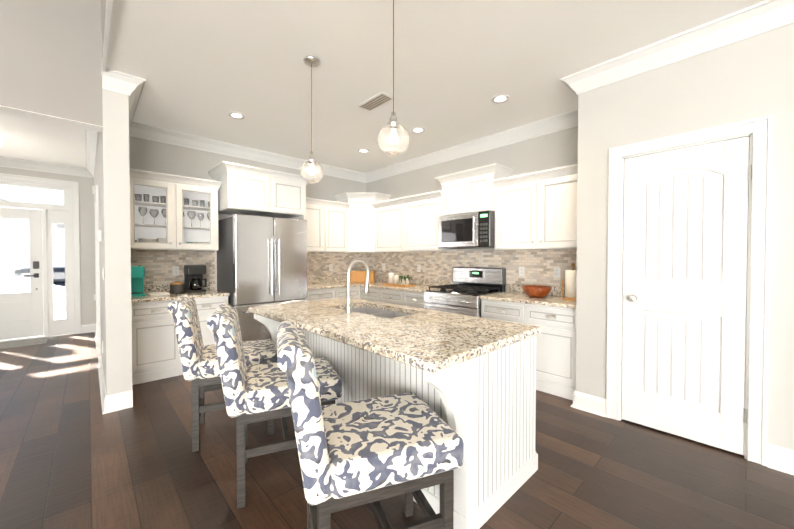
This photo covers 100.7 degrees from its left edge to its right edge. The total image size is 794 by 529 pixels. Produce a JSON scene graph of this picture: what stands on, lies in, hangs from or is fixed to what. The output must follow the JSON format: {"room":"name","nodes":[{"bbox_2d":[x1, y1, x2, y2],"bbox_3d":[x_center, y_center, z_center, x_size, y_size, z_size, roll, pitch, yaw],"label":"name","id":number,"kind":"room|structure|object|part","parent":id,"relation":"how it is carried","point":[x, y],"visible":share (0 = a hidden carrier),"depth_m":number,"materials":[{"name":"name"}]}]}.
{"room":"kitchen","nodes":[
{"label":"kitchen","id":0,"kind":"room"},
{"bbox_2d":[0,0,99,324],"bbox_3d":[-5.157,-0.553,0.320,7.230,3.700,0.170,-1,1,-43],"label":"wall","id":1,"kind":"structure","parent":0,"point":[50,56],"depth_m":2.57,"materials":[{"name":"paint"}]},
{"bbox_2d":[0,105,102,167],"bbox_3d":[-4.138,-1.438,4.030,3.620,0.554,4.196,-1,1,-43],"label":"ceiling","id":2,"kind":"structure","parent":0,"point":[29,135],"depth_m":4.22,"materials":[{"name":"paint"}]},
{"bbox_2d":[0,332,793,528],"bbox_3d":[-2.038,1.337,-0.255,11.240,0.060,13.660,-1,1,-43],"label":"floor","id":3,"kind":"structure","parent":0,"point":[72,456],"depth_m":2.00,"materials":[{"name":"brown wood"}]},
{"bbox_2d":[0,337,48,348],"bbox_3d":[-5.904,1.216,4.812,1.080,0.011,0.540,-1,1,-43],"label":"doormat","id":4,"kind":"object","parent":3,"relation":"on","point":[20,343],"visible":1,"depth_m":4.97,"materials":[{"name":"beige fabric"}]},
{"bbox_2d":[168,295,276,451],"bbox_3d":[-1.278,0.751,2.488,0.683,1.019,0.500,0,1,-26],"label":"bar stool","id":5,"kind":"object","parent":3,"relation":"on","point":[200,366],"visible":0.75,"depth_m":2.23,"materials":[{"name":"fabric"}]},
{"bbox_2d":[217,213,306,340],"bbox_3d":[-1.802,0.314,4.445,0.932,1.830,0.816,-1,1,-43],"label":"refrigerator","id":6,"kind":"object","parent":3,"relation":"on","point":[261,260],"visible":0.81,"depth_m":4.11,"materials":[{"name":"grey metal"}]},
{"bbox_2d":[207,303,341,508],"bbox_3d":[-0.721,0.760,1.985,0.683,1.019,0.500,0,1,-23],"label":"bar stool","id":7,"kind":"object","parent":3,"relation":"on","point":[256,393],"visible":0.83,"depth_m":1.74,"materials":[{"name":"fabric"}]},
{"bbox_2d":[130,161,577,399],"bbox_3d":[-0.534,0.022,3.561,3.544,2.442,3.891,-1,1,-43],"label":"kitchen cabinets","id":8,"kind":"object","parent":3,"relation":"on","point":[173,224],"visible":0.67,"depth_m":3.99,"materials":[{"name":"white wood"}]},
{"bbox_2d":[131,265,144,296],"bbox_3d":[-2.955,0.191,3.719,0.140,0.338,0.250,-1,1,-43],"label":"coffee brewer","id":9,"kind":"object","parent":8,"relation":"on","point":[137,277],"visible":0.71,"depth_m":3.69,"materials":[{"name":"teal plastic"}]},
{"bbox_2d":[147,292,169,295],"bbox_3d":[-2.724,0.346,3.754,0.180,0.025,0.220,-1,1,-43],"label":"marble board","id":10,"kind":"object","parent":8,"relation":"on","point":[157,293],"visible":1,"depth_m":3.69,"materials":[{"name":"white stone"}]},
{"bbox_2d":[170,282,184,293],"bbox_3d":[-2.620,0.286,3.919,0.148,0.140,0.148,-1,1,-43],"label":"canister","id":11,"kind":"object","parent":8,"relation":"on","point":[177,287],"visible":1,"depth_m":3.86,"materials":[{"name":"grey ceramic"}]},
{"bbox_2d":[184,265,206,292],"bbox_3d":[-2.502,0.186,4.090,0.218,0.335,0.230,-1,1,-43],"label":"coffee maker","id":12,"kind":"object","parent":8,"relation":"on","point":[193,278],"visible":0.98,"depth_m":4.02,"materials":[{"name":"black plastic"}]},
{"bbox_2d":[350,271,374,282],"bbox_3d":[-0.593,0.227,5.680,0.400,0.200,0.260,0,1,2],"label":"bread box","id":13,"kind":"object","parent":8,"relation":"on","point":[357,276],"visible":0.88,"depth_m":5.57,"materials":[{"name":"brown wood"}]},
{"bbox_2d":[382,283,414,286],"bbox_3d":[0.019,0.326,5.086,0.220,0.022,0.520,-1,1,-43],"label":"tray","id":14,"kind":"object","parent":8,"relation":"on","point":[399,285],"visible":0.77,"depth_m":4.97,"materials":[{"name":"brown wood"}]},
{"bbox_2d":[388,273,393,283],"bbox_3d":[-0.098,0.235,5.223,0.093,0.175,0.094,-1,1,-43],"label":"canister","id":15,"kind":"object","parent":14,"relation":"on","point":[389,274],"depth_m":5.18,"materials":[{"name":"white ceramic"}]},
{"bbox_2d":[391,274,398,283],"bbox_3d":[-0.015,0.251,5.135,0.083,0.145,0.084,-1,1,-43],"label":"canister","id":16,"kind":"object","parent":14,"relation":"on","point":[393,278],"depth_m":5.12,"materials":[{"name":"white ceramic"}]},
{"bbox_2d":[396,277,402,284],"bbox_3d":[0.054,0.272,5.063,0.067,0.105,0.068,-1,1,-43],"label":"canister","id":17,"kind":"object","parent":14,"relation":"on","point":[398,282],"depth_m":5.05,"materials":[{"name":"white ceramic"}]},
{"bbox_2d":[399,275,411,284],"bbox_3d":[0.125,0.247,4.968,0.197,0.158,0.177,-1,1,-43],"label":"plant pot","id":18,"kind":"object","parent":14,"relation":"on","point":[404,280],"visible":1,"depth_m":4.93,"materials":[{"name":"white ceramic"}]},
{"bbox_2d":[438,210,494,248],"bbox_3d":[0.943,-0.414,4.227,0.467,0.428,0.772,-1,1,-43],"label":"microwave","id":19,"kind":"object","parent":8,"relation":"attached to","point":[472,230],"visible":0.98,"depth_m":4.05,"materials":[{"name":"grey metal"}]},
{"bbox_2d":[522,285,551,297],"bbox_3d":[1.508,0.305,3.548,0.300,0.115,0.300,-1,1,-43],"label":"bowl","id":20,"kind":"object","parent":8,"relation":"on","point":[535,291],"visible":1,"depth_m":3.46,"materials":[{"name":"brown wood"}]},
{"bbox_2d":[562,263,576,299],"bbox_3d":[1.801,0.180,3.380,0.170,0.370,0.186,-1,1,-43],"label":"paper towel","id":21,"kind":"object","parent":8,"relation":"on","point":[570,283],"visible":0.83,"depth_m":3.33,"materials":[{"name":"white paper"}]},
{"bbox_2d":[277,321,463,528],"bbox_3d":[-0.138,0.770,1.382,0.683,1.019,0.500,0,1,-20],"label":"bar stool","id":22,"kind":"object","parent":3,"relation":"on","point":[409,446],"visible":1,"depth_m":1.20,"materials":[{"name":"fabric"}]},
{"bbox_2d":[251,304,541,528],"bbox_3d":[-0.163,0.839,2.461,1.046,0.845,2.061,-1,1,-43],"label":"kitchen island","id":23,"kind":"object","parent":3,"relation":"on","point":[470,381],"depth_m":1.73,"materials":[{"name":"white wood"}]},
{"bbox_2d":[249,298,540,375],"bbox_3d":[-0.192,0.425,2.430,1.030,0.085,2.080,-1,1,-43],"label":"island countertop","id":24,"kind":"structure","parent":23,"relation":"on","point":[424,340],"depth_m":1.94,"materials":[{"name":"beige stone"}]},
{"bbox_2d":[345,260,368,311],"bbox_3d":[-0.293,0.175,2.572,0.233,0.407,0.109,-1,1,-43],"label":"faucet","id":25,"kind":"object","parent":24,"relation":"on","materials":[{"name":"silver metal"}]},
{"bbox_2d":[344,307,409,318],"bbox_3d":[-0.180,0.515,2.718,0.460,0.204,0.840,-1,1,-43],"label":"sink","id":26,"kind":"object","parent":24,"relation":"in","point":[385,312],"depth_m":2.86,"materials":[{"name":"grey metal"}]},
{"bbox_2d":[424,267,505,317],"bbox_3d":[0.829,0.645,4.138,0.737,1.177,0.772,-1,1,-43],"label":"range","id":27,"kind":"object","parent":3,"relation":"on","point":[465,290],"visible":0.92,"depth_m":4.07,"materials":[{"name":"silver metal"}]},
{"bbox_2d":[106,0,765,172],"bbox_3d":[1.647,-1.616,1.106,3.700,0.100,10.420,-1,1,-43],"label":"ceiling","id":28,"kind":"structure","parent":0,"point":[203,68],"depth_m":2.59,"materials":[{"name":"paint"}]},
{"bbox_2d":[228,112,245,118],"bbox_3d":[-1.738,-1.603,3.564,0.175,0.008,0.175,1,1,38],"label":"recessed light","id":29,"kind":"object","parent":28,"relation":"in","point":[236,115],"depth_m":3.56,"materials":[{"name":"white"}]},
{"bbox_2d":[300,56,323,183],"bbox_3d":[-0.671,-1.111,2.585,0.181,0.958,0.181,-1,1,-43],"label":"pendant light","id":30,"kind":"object","parent":28,"relation":"hanging from","point":[311,61],"visible":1,"depth_m":2.58,"materials":[{"name":"clear glass"}]},
{"bbox_2d":[358,149,369,152],"bbox_3d":[-0.479,-1.622,4.736,0.175,0.008,0.175,0,1,8],"label":"recessed light","id":31,"kind":"object","parent":28,"relation":"in","point":[360,150],"depth_m":4.72,"materials":[{"name":"white plastic"}]},
{"bbox_2d":[358,92,394,110],"bbox_3d":[-0.212,-1.597,3.257,0.170,0.009,0.380,-1,1,-43],"label":"ceiling vent","id":32,"kind":"object","parent":28,"relation":"in","point":[376,101],"visible":1,"depth_m":3.23,"materials":[{"name":"white metal"}]},
{"bbox_2d":[378,0,408,155],"bbox_3d":[-0.020,-1.100,1.880,0.181,0.958,0.181,-1,1,-43],"label":"pendant light","id":33,"kind":"object","parent":28,"relation":"hanging from","point":[393,122],"visible":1,"depth_m":1.88,"materials":[{"name":"clear glass"}]},
{"bbox_2d":[411,127,424,132],"bbox_3d":[0.255,-1.610,3.971,0.175,0.008,0.175,1,1,38],"label":"recessed light","id":34,"kind":"object","parent":28,"relation":"in","point":[417,129],"depth_m":3.97,"materials":[{"name":"white"}]},
{"bbox_2d":[491,94,509,102],"bbox_3d":[1.003,-1.597,3.192,0.175,0.008,0.175,1,1,38],"label":"recessed light","id":35,"kind":"object","parent":28,"relation":"in","point":[501,98],"depth_m":3.18,"materials":[{"name":"white"}]},
{"bbox_2d":[96,0,793,451],"bbox_3d":[-0.680,-0.564,0.992,0.210,3.700,13.660,-1,1,-43],"label":"wall","id":36,"kind":"structure","parent":0,"point":[752,77],"depth_m":2.73,"materials":[{"name":"paint"}]},
{"bbox_2d":[0,207,43,339],"bbox_3d":[-6.149,0.158,5.066,0.940,2.060,0.105,-1,1,-43],"label":"front door","id":37,"kind":"structure","parent":36,"relation":"in","point":[21,314],"depth_m":5.29,"materials":[{"name":"white wood"}]},
{"bbox_2d":[0,173,80,341],"bbox_3d":[-6.175,-0.085,5.089,1.827,2.606,0.154,-1,1,-43],"label":"door frame","id":38,"kind":"structure","parent":36,"relation":"attached to","point":[66,214],"depth_m":5.52,"materials":[{"name":"white painted wood"},{"name":"glass"}]},
{"bbox_2d":[0,156,86,176],"bbox_3d":[-6.070,-1.562,5.015,1.920,0.139,0.109,-1,1,-43],"label":"crown molding","id":39,"kind":"structure","parent":36,"relation":"attached to","point":[9,162],"depth_m":5.32,"materials":[{"name":"white wood"}]},
{"bbox_2d":[85,129,97,177],"bbox_3d":[-3.988,-1.550,4.286,0.109,0.139,4.025,-1,1,-43],"label":"crown molding","id":40,"kind":"structure","parent":36,"relation":"attached to","point":[91,139],"depth_m":4.55,"materials":[{"name":"white wood"}]},
{"bbox_2d":[92,324,96,348],"bbox_3d":[-4.828,1.145,5.265,0.050,0.140,1.513,-1,1,-43],"label":"baseboard","id":41,"kind":"structure","parent":36,"relation":"attached to","point":[93,325],"depth_m":5.78,"materials":[{"name":"white wood"}]},
{"bbox_2d":[94,185,100,364],"bbox_3d":[-3.870,0.142,4.374,0.194,2.176,1.072,-1,1,-43],"label":"door frame","id":42,"kind":"structure","parent":36,"relation":"attached to","point":[96,198],"depth_m":3.93,"materials":[{"name":"white wood"}]},
{"bbox_2d":[98,230,101,241],"bbox_3d":[-2.987,-0.278,3.303,0.027,0.110,0.120,-1,1,-43],"label":"light switch","id":43,"kind":"object","parent":36,"relation":"attached to","point":[99,231],"depth_m":3.26,"materials":[{"name":"white plastic"}]},
{"bbox_2d":[98,355,108,413],"bbox_3d":[-3.005,1.177,3.344,0.030,0.140,1.638,-1,1,-43],"label":"baseboard","id":44,"kind":"structure","parent":36,"relation":"attached to","point":[104,397],"depth_m":3.04,"materials":[{"name":"white wood"}]},
{"bbox_2d":[101,0,112,74],"bbox_3d":[0.708,-1.523,-0.611,0.024,0.030,9.205,-1,1,-43],"label":"crown molding","id":45,"kind":"structure","parent":36,"relation":"attached to","point":[109,2],"depth_m":2.23,"materials":[{"name":"white wood"}]},
{"bbox_2d":[118,72,145,135],"bbox_3d":[-2.635,-1.532,3.241,0.129,0.139,1.204,-1,1,-43],"label":"crown molding","id":46,"kind":"structure","parent":36,"relation":"attached to","point":[132,86],"depth_m":2.90,"materials":[{"name":"white wood"}]},
{"bbox_2d":[131,123,365,182],"bbox_3d":[-1.876,-1.559,4.872,3.430,0.139,0.109,-1,1,-43],"label":"crown molding","id":47,"kind":"structure","parent":36,"relation":"attached to","point":[147,132],"depth_m":4.50,"materials":[{"name":"white wood"}]},
{"bbox_2d":[131,249,576,286],"bbox_3d":[-0.534,0.053,3.562,3.544,0.420,3.891,-1,1,-43],"label":"backsplash","id":48,"kind":"structure","parent":36,"relation":"attached to","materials":[{"name":"tile"}]},
{"bbox_2d":[366,111,577,182],"bbox_3d":[0.719,-1.557,4.714,0.109,0.139,3.896,-1,1,-43],"label":"crown molding","id":49,"kind":"structure","parent":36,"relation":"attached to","point":[566,120],"depth_m":4.26,"materials":[{"name":"white wood"}]},
{"bbox_2d":[570,390,605,416],"bbox_3d":[1.630,1.186,2.798,0.050,0.140,0.267,-1,1,-43],"label":"baseboard","id":50,"kind":"structure","parent":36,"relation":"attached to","point":[581,401],"depth_m":2.78,"materials":[{"name":"white wood"}]},
{"bbox_2d":[560,0,793,95],"bbox_3d":[1.973,-1.517,2.317,0.109,0.139,1.531,-1,1,-43],"label":"crown molding","id":51,"kind":"structure","parent":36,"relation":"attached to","point":[757,19],"depth_m":2.27,"materials":[{"name":"white wood"}]},
{"bbox_2d":[621,136,749,454],"bbox_3d":[2.021,0.214,2.364,0.095,2.074,0.677,-1,1,-43],"label":"pantry door","id":52,"kind":"structure","parent":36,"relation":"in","point":[685,244],"depth_m":2.34,"materials":[{"name":"white wood"}]},
{"bbox_2d":[606,114,773,465],"bbox_3d":[2.057,0.170,2.398,0.134,2.186,0.877,-1,1,-43],"label":"door frame","id":53,"kind":"structure","parent":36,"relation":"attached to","point":[758,132],"depth_m":2.11,"materials":[{"name":"white wood"}]},
{"bbox_3d":[2.257,0.202,2.118,0.014,1.660,0.018,-1,1,-43],"label":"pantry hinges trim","id":54,"kind":"part","parent":53,"relation":"part of","materials":[{"name":"white wood"}]},
{"label":"outside","id":55,"kind":"structure","parent":0,"visible":0},
{"bbox_2d":[0,276,65,318],"bbox_3d":[-23.439,0.533,24.650,80.000,1.220,51.960,-1,1,-43],"label":"ground","id":56,"kind":"structure","parent":55,"point":[19,284],"depth_m":8.20,"materials":[{"name":"white"}]},
{"bbox_2d":[0,198,64,276],"bbox_3d":[-21.754,-1.810,13.703,42.300,5.830,31.750,-1,1,-43],"label":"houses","id":57,"kind":"structure","parent":56,"relation":"on","point":[21,246],"depth_m":19.39,"materials":[{"name":"white"}]},
{"bbox_2d":[13,266,64,286],"bbox_3d":[-13.579,1.011,13.310,4.600,1.760,1.940,-1,1,-43],"label":"car","id":58,"kind":"object","parent":56,"relation":"on","point":[23,271],"depth_m":12.60,"materials":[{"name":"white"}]}
]}

